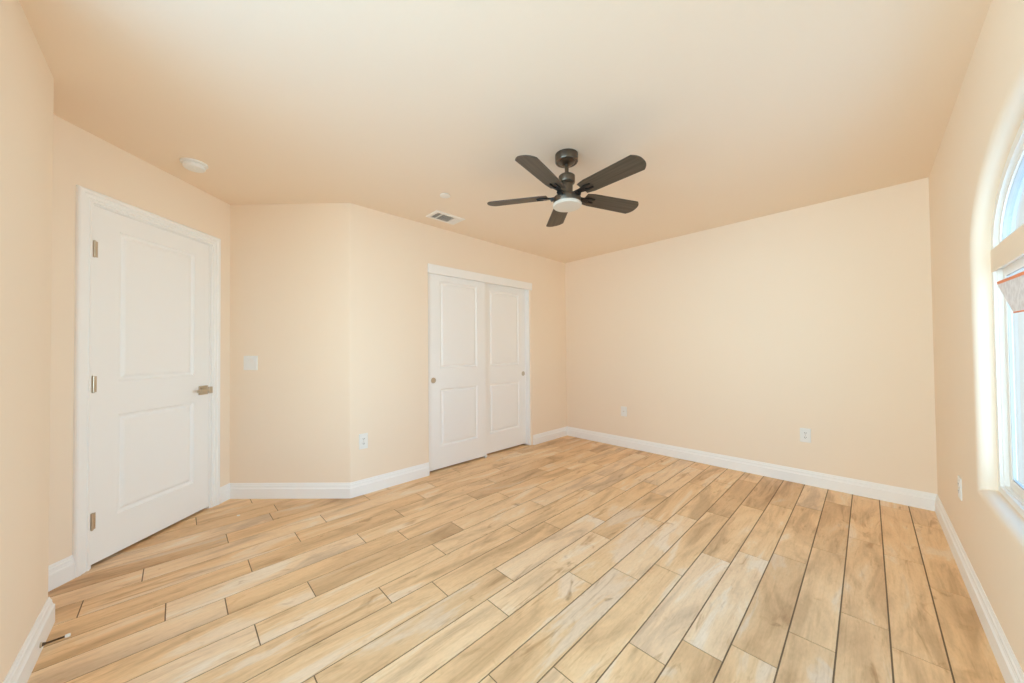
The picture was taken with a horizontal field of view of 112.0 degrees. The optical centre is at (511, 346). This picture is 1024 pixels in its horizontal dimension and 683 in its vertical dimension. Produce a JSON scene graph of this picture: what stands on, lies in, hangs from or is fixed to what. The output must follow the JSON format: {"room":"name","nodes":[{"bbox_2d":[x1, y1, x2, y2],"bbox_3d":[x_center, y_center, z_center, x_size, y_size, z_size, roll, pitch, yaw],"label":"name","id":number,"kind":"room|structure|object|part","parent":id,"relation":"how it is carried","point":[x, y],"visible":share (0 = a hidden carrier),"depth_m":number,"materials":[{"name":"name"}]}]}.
{"room":"empty bedroom","nodes":[
{"label":"empty bedroom","id":0,"kind":"room"},
{"bbox_2d":[0,0,53,682],"bbox_3d":[-1.184,-0.017,0.288,0.490,2.440,3.011,0,-1,-44],"label":"wall","id":1,"kind":"structure","parent":0,"point":[26,78],"depth_m":1.26,"materials":[{"name":"beige paint"}]},
{"bbox_2d":[3,597,54,682],"bbox_3d":[-1.045,1.143,0.503,0.017,0.124,2.888,0,-1,-44],"label":"baseboard","id":2,"kind":"structure","parent":1,"relation":"attached to","point":[21,669],"depth_m":1.32,"materials":[{"name":"white paint"}]},
{"bbox_2d":[39,633,70,647],"bbox_3d":[-1.851,1.191,1.400,0.076,0.020,0.020,0,-1,-42],"label":"door stop","id":3,"kind":"object","parent":2,"relation":"attached to","point":[68,634],"visible":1,"depth_m":1.39,"materials":[{"name":"silver metal"}]},
{"bbox_3d":[-1.853,1.190,1.398,0.061,0.015,0.015,-1,2,-42],"label":"rod","id":4,"kind":"part","parent":3,"relation":"part of","materials":[{"name":"grey metal"}]},
{"bbox_2d":[48,114,229,565],"bbox_3d":[-2.449,0.023,2.069,0.180,2.440,1.890,-1,-1,1],"label":"wall","id":5,"kind":"structure","parent":0,"point":[82,158],"depth_m":1.86,"materials":[{"name":"beige paint"}]},
{"bbox_2d":[48,555,74,591],"bbox_3d":[-2.348,1.172,1.529,0.017,0.124,0.630,-1,-1,1],"label":"baseboard","id":6,"kind":"structure","parent":5,"relation":"attached to","point":[61,572],"depth_m":1.79,"materials":[{"name":"white paint"}]},
{"bbox_2d":[72,185,220,577],"bbox_3d":[-2.419,0.188,2.312,0.170,2.118,0.904,-1,-1,1],"label":"door frame","id":7,"kind":"structure","parent":5,"relation":"attached to","point":[86,199],"depth_m":1.92,"materials":[{"name":"white paint"}]},
{"bbox_2d":[90,206,212,564],"bbox_3d":[-2.341,0.217,2.305,0.099,2.022,0.744,-1,-1,1],"label":"door","id":8,"kind":"structure","parent":5,"relation":"in","point":[150,391],"depth_m":2.22,"materials":[{"name":"white paint"}]},
{"bbox_3d":[-2.345,0.333,2.621,0.011,0.068,0.068,-1,-1,1],"label":"handle","id":9,"kind":"part","parent":8,"relation":"part of","materials":[{"name":"gold metal"}]},
{"bbox_3d":[-2.314,0.331,2.576,0.054,0.050,0.121,-1,-1,1],"label":"lever","id":10,"kind":"part","parent":8,"relation":"part of","materials":[{"name":"gold metal"}]},
{"bbox_2d":[220,483,229,503],"bbox_3d":[-2.328,1.192,2.800,0.017,0.124,0.108,-1,-1,1],"label":"baseboard","id":11,"kind":"structure","parent":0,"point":[224,490],"depth_m":2.79,"materials":[{"name":"white paint"}]},
{"bbox_2d":[230,203,348,482],"bbox_3d":[-1.847,0.031,2.930,0.999,2.440,0.130,-1,-1,1],"label":"wall","id":12,"kind":"structure","parent":0,"point":[289,263],"depth_m":2.87,"materials":[{"name":"beige paint"}]},
{"bbox_2d":[244,356,257,369],"bbox_3d":[-2.171,0.138,2.863,0.116,0.118,0.010,-1,-1,1],"label":"light switch","id":13,"kind":"object","parent":12,"relation":"attached to","point":[250,362],"visible":1,"depth_m":2.86,"materials":[{"name":"white plastic"}]},
{"bbox_2d":[230,483,349,498],"bbox_3d":[-1.829,1.188,2.838,1.015,0.124,0.017,-1,-1,1],"label":"baseboard","id":14,"kind":"structure","parent":12,"relation":"attached to","point":[237,490],"depth_m":2.83,"materials":[{"name":"white paint"}]},
{"bbox_2d":[349,203,566,482],"bbox_3d":[-0.505,0.037,4.201,3.082,2.440,0.767,0,-1,-44],"label":"wall","id":15,"kind":"structure","parent":0,"point":[390,255],"depth_m":3.20,"materials":[{"name":"beige paint"}]},
{"bbox_2d":[359,433,367,449],"bbox_3d":[-1.254,0.802,2.915,0.072,0.128,0.008,0,-1,-44],"label":"outlet","id":16,"kind":"object","parent":15,"relation":"attached to","point":[363,438],"visible":1,"depth_m":2.91,"materials":[{"name":"white plastic"}]},
{"bbox_2d":[350,462,429,497],"bbox_3d":[-1.065,1.184,3.083,0.732,0.124,0.017,0,-1,-44],"label":"baseboard","id":17,"kind":"structure","parent":15,"relation":"attached to","point":[372,484],"depth_m":3.05,"materials":[{"name":"white paint"}]},
{"bbox_2d":[428,273,486,470],"bbox_3d":[-0.576,0.241,3.659,0.753,1.978,0.038,0,-1,-44],"label":"door","id":18,"kind":"structure","parent":15,"relation":"in","point":[456,306],"depth_m":3.63,"materials":[{"name":"white paint"}]},
{"bbox_2d":[428,263,531,289],"bbox_3d":[-0.291,-0.763,3.900,1.496,0.088,0.032,0,-1,-44],"label":"trim","id":19,"kind":"structure","parent":15,"relation":"attached to","point":[433,269],"depth_m":3.78,"materials":[{"name":"white paint"}]},
{"bbox_2d":[485,283,525,453],"bbox_3d":[-0.099,0.244,4.180,0.726,1.978,0.038,0,-1,-44],"label":"door","id":20,"kind":"structure","parent":15,"relation":"in","point":[504,305],"depth_m":4.18,"materials":[{"name":"white paint"}]},
{"bbox_2d":[524,290,530,444],"bbox_3d":[-0.342,0.242,3.925,1.466,2.020,0.128,0,-1,-44],"label":"trim","id":21,"kind":"structure","parent":15,"relation":"attached to","point":[527,326],"depth_m":4.40,"materials":[{"name":"white paint"}]},
{"bbox_2d":[533,426,566,444],"bbox_3d":[0.528,1.192,4.628,0.714,0.124,0.017,0,-1,-44],"label":"baseboard","id":22,"kind":"structure","parent":15,"relation":"attached to","point":[539,438],"depth_m":4.59,"materials":[{"name":"white paint"}]},
{"bbox_2d":[19,0,991,262],"bbox_3d":[-0.302,-1.263,2.404,5.304,0.100,4.775,0,-1,-44],"label":"ceiling","id":23,"kind":"structure","parent":0,"point":[736,111],"depth_m":1.70,"materials":[{"name":"beige paint"}]},
{"bbox_2d":[179,157,208,172],"bbox_3d":[-2.080,-1.176,2.259,0.140,0.044,0.140,0,-1,-44],"label":"smoke detector","id":24,"kind":"object","parent":23,"relation":"attached to","point":[194,165],"visible":1,"depth_m":2.23,"materials":[{"name":"white plastic"}]},
{"bbox_2d":[440,193,449,197],"bbox_3d":[-0.533,-1.200,2.749,0.082,0.010,0.082,0,-1,-44],"label":"ceiling disc","id":25,"kind":"object","parent":23,"relation":"attached to","point":[443,195],"visible":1,"depth_m":2.74,"materials":[{"name":"white plastic"}]},
{"bbox_2d":[426,210,464,224],"bbox_3d":[-0.618,-1.192,3.210,0.310,0.010,0.190,0,-1,-44],"label":"ceiling vent","id":26,"kind":"object","parent":23,"relation":"in","point":[438,215],"visible":1,"depth_m":3.19,"materials":[{"name":"white metal"}]},
{"bbox_2d":[487,148,645,226],"bbox_3d":[0.359,-1.054,2.171,1.021,0.337,1.007,0,-1,-44],"label":"ceiling fan","id":27,"kind":"object","parent":23,"relation":"hanging from","point":[566,200],"visible":1,"depth_m":2.13,"materials":[{"name":"brown"}]},
{"bbox_3d":[0.034,-0.963,2.291,0.409,0.006,0.136,0,11,16],"label":"blade","id":28,"kind":"part","parent":27,"relation":"part of","materials":[{"name":"brown wood"}]},
{"bbox_3d":[0.166,-0.967,1.927,0.136,0.006,0.409,15,7,33],"label":"blade","id":29,"kind":"part","parent":27,"relation":"part of","materials":[{"name":"brown wood"}]},
{"bbox_3d":[0.340,-0.955,2.529,0.136,0.006,0.409,-11,-1,-2],"label":"blade","id":30,"kind":"part","parent":27,"relation":"part of","materials":[{"name":"brown wood"}]},
{"bbox_2d":[553,198,581,211],"bbox_3d":[0.351,-0.896,2.199,0.182,0.022,0.182,0,-1,-44],"label":"diffuser","id":31,"kind":"object","parent":27,"relation":"attached to","point":[559,204],"depth_m":2.16,"materials":[{"name":"beige glass"}]},
{"bbox_3d":[0.660,-0.955,2.312,0.409,0.006,0.136,1,-13,-20],"label":"blade","id":32,"kind":"part","parent":27,"relation":"part of","materials":[{"name":"brown wood"}]},
{"bbox_3d":[0.553,-0.962,1.940,0.136,0.006,0.409,16,-10,-37],"label":"blade","id":33,"kind":"part","parent":27,"relation":"part of","materials":[{"name":"brown wood"}]},
{"bbox_2d":[27,436,1004,682],"bbox_3d":[-0.324,1.267,2.347,5.214,0.080,4.635,0,-1,-44],"label":"floor","id":34,"kind":"structure","parent":0,"point":[566,559],"depth_m":1.73,"materials":[{"name":"brown wood"}]},
{"bbox_2d":[565,177,937,493],"bbox_3d":[2.021,0.005,3.709,0.140,2.440,3.458,0,-1,-44],"label":"wall","id":35,"kind":"structure","parent":0,"point":[735,339],"depth_m":3.16,"materials":[{"name":"beige paint"}]},
{"bbox_2d":[621,406,626,416],"bbox_3d":[1.378,0.804,4.258,0.012,0.118,0.076,0,-1,-44],"label":"wall plate","id":36,"kind":"object","parent":35,"relation":"attached to","point":[623,409],"visible":1,"depth_m":4.26,"materials":[{"name":"white plastic"}]},
{"bbox_2d":[567,426,936,510],"bbox_3d":[1.928,1.164,3.687,0.017,0.124,3.318,0,-1,-44],"label":"baseboard","id":37,"kind":"structure","parent":35,"relation":"attached to","point":[904,496],"depth_m":3.15,"materials":[{"name":"white paint"}]},
{"bbox_2d":[800,428,810,442],"bbox_3d":[2.575,0.781,3.029,0.008,0.122,0.074,0,-1,-44],"label":"outlet","id":38,"kind":"object","parent":35,"relation":"attached to","point":[805,434],"visible":1,"depth_m":3.03,"materials":[{"name":"white plastic"}]},
{"bbox_2d":[929,0,1023,672],"bbox_3d":[1.547,-0.033,0.963,4.648,2.440,0.104,0,-1,-44],"label":"wall","id":39,"kind":"structure","parent":0,"point":[987,115],"depth_m":1.56,"materials":[{"name":"beige paint"}]},
{"bbox_2d":[957,475,961,500],"bbox_3d":[2.409,0.762,1.858,0.074,0.115,0.008,0,-1,-44],"label":"outlet","id":40,"kind":"object","parent":39,"relation":"attached to","point":[958,476],"visible":1,"depth_m":1.84,"materials":[{"name":"white plastic"}]},
{"bbox_2d":[935,494,1023,682],"bbox_3d":[1.516,1.126,0.988,4.368,0.124,0.017,0,-1,-44],"label":"baseboard","id":41,"kind":"structure","parent":39,"relation":"attached to","point":[1009,666],"depth_m":1.47,"materials":[{"name":"white paint"}]},
{"bbox_2d":[990,225,1023,272],"bbox_3d":[1.560,-0.380,0.979,1.608,0.100,0.006,0,-1,-44],"label":"trim","id":42,"kind":"structure","parent":39,"relation":"attached to","point":[1011,248],"depth_m":1.34,"materials":[{"name":"beige paint"}]},
{"bbox_2d":[991,118,1023,249],"bbox_3d":[1.575,-0.601,0.965,1.600,0.434,0.050,0,-1,-44],"label":"window","id":43,"kind":"structure","parent":39,"relation":"in","point":[1011,185],"depth_m":1.40,"materials":[{"name":"white plastic"}]},
{"bbox_2d":[992,254,1023,517],"bbox_3d":[1.582,0.129,0.954,1.600,1.011,0.050,0,-1,-44],"label":"window","id":44,"kind":"structure","parent":39,"relation":"in","point":[1009,486],"depth_m":1.49,"materials":[{"name":"white plastic"}]},
{"bbox_2d":[997,271,1023,312],"bbox_3d":[1.854,-0.195,1.265,0.562,0.156,0.002,0,-1,-44],"label":"label","id":45,"kind":"object","parent":44,"relation":"attached to","point":[1012,288],"visible":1,"depth_m":1.29,"materials":[{"name":"white paper"}]},
{"bbox_3d":[1.852,0.130,1.208,0.786,0.939,0.013,0,-1,-44],"label":"sash","id":46,"kind":"part","parent":44,"relation":"part of","materials":[{"name":"white plastic"}]}
]}

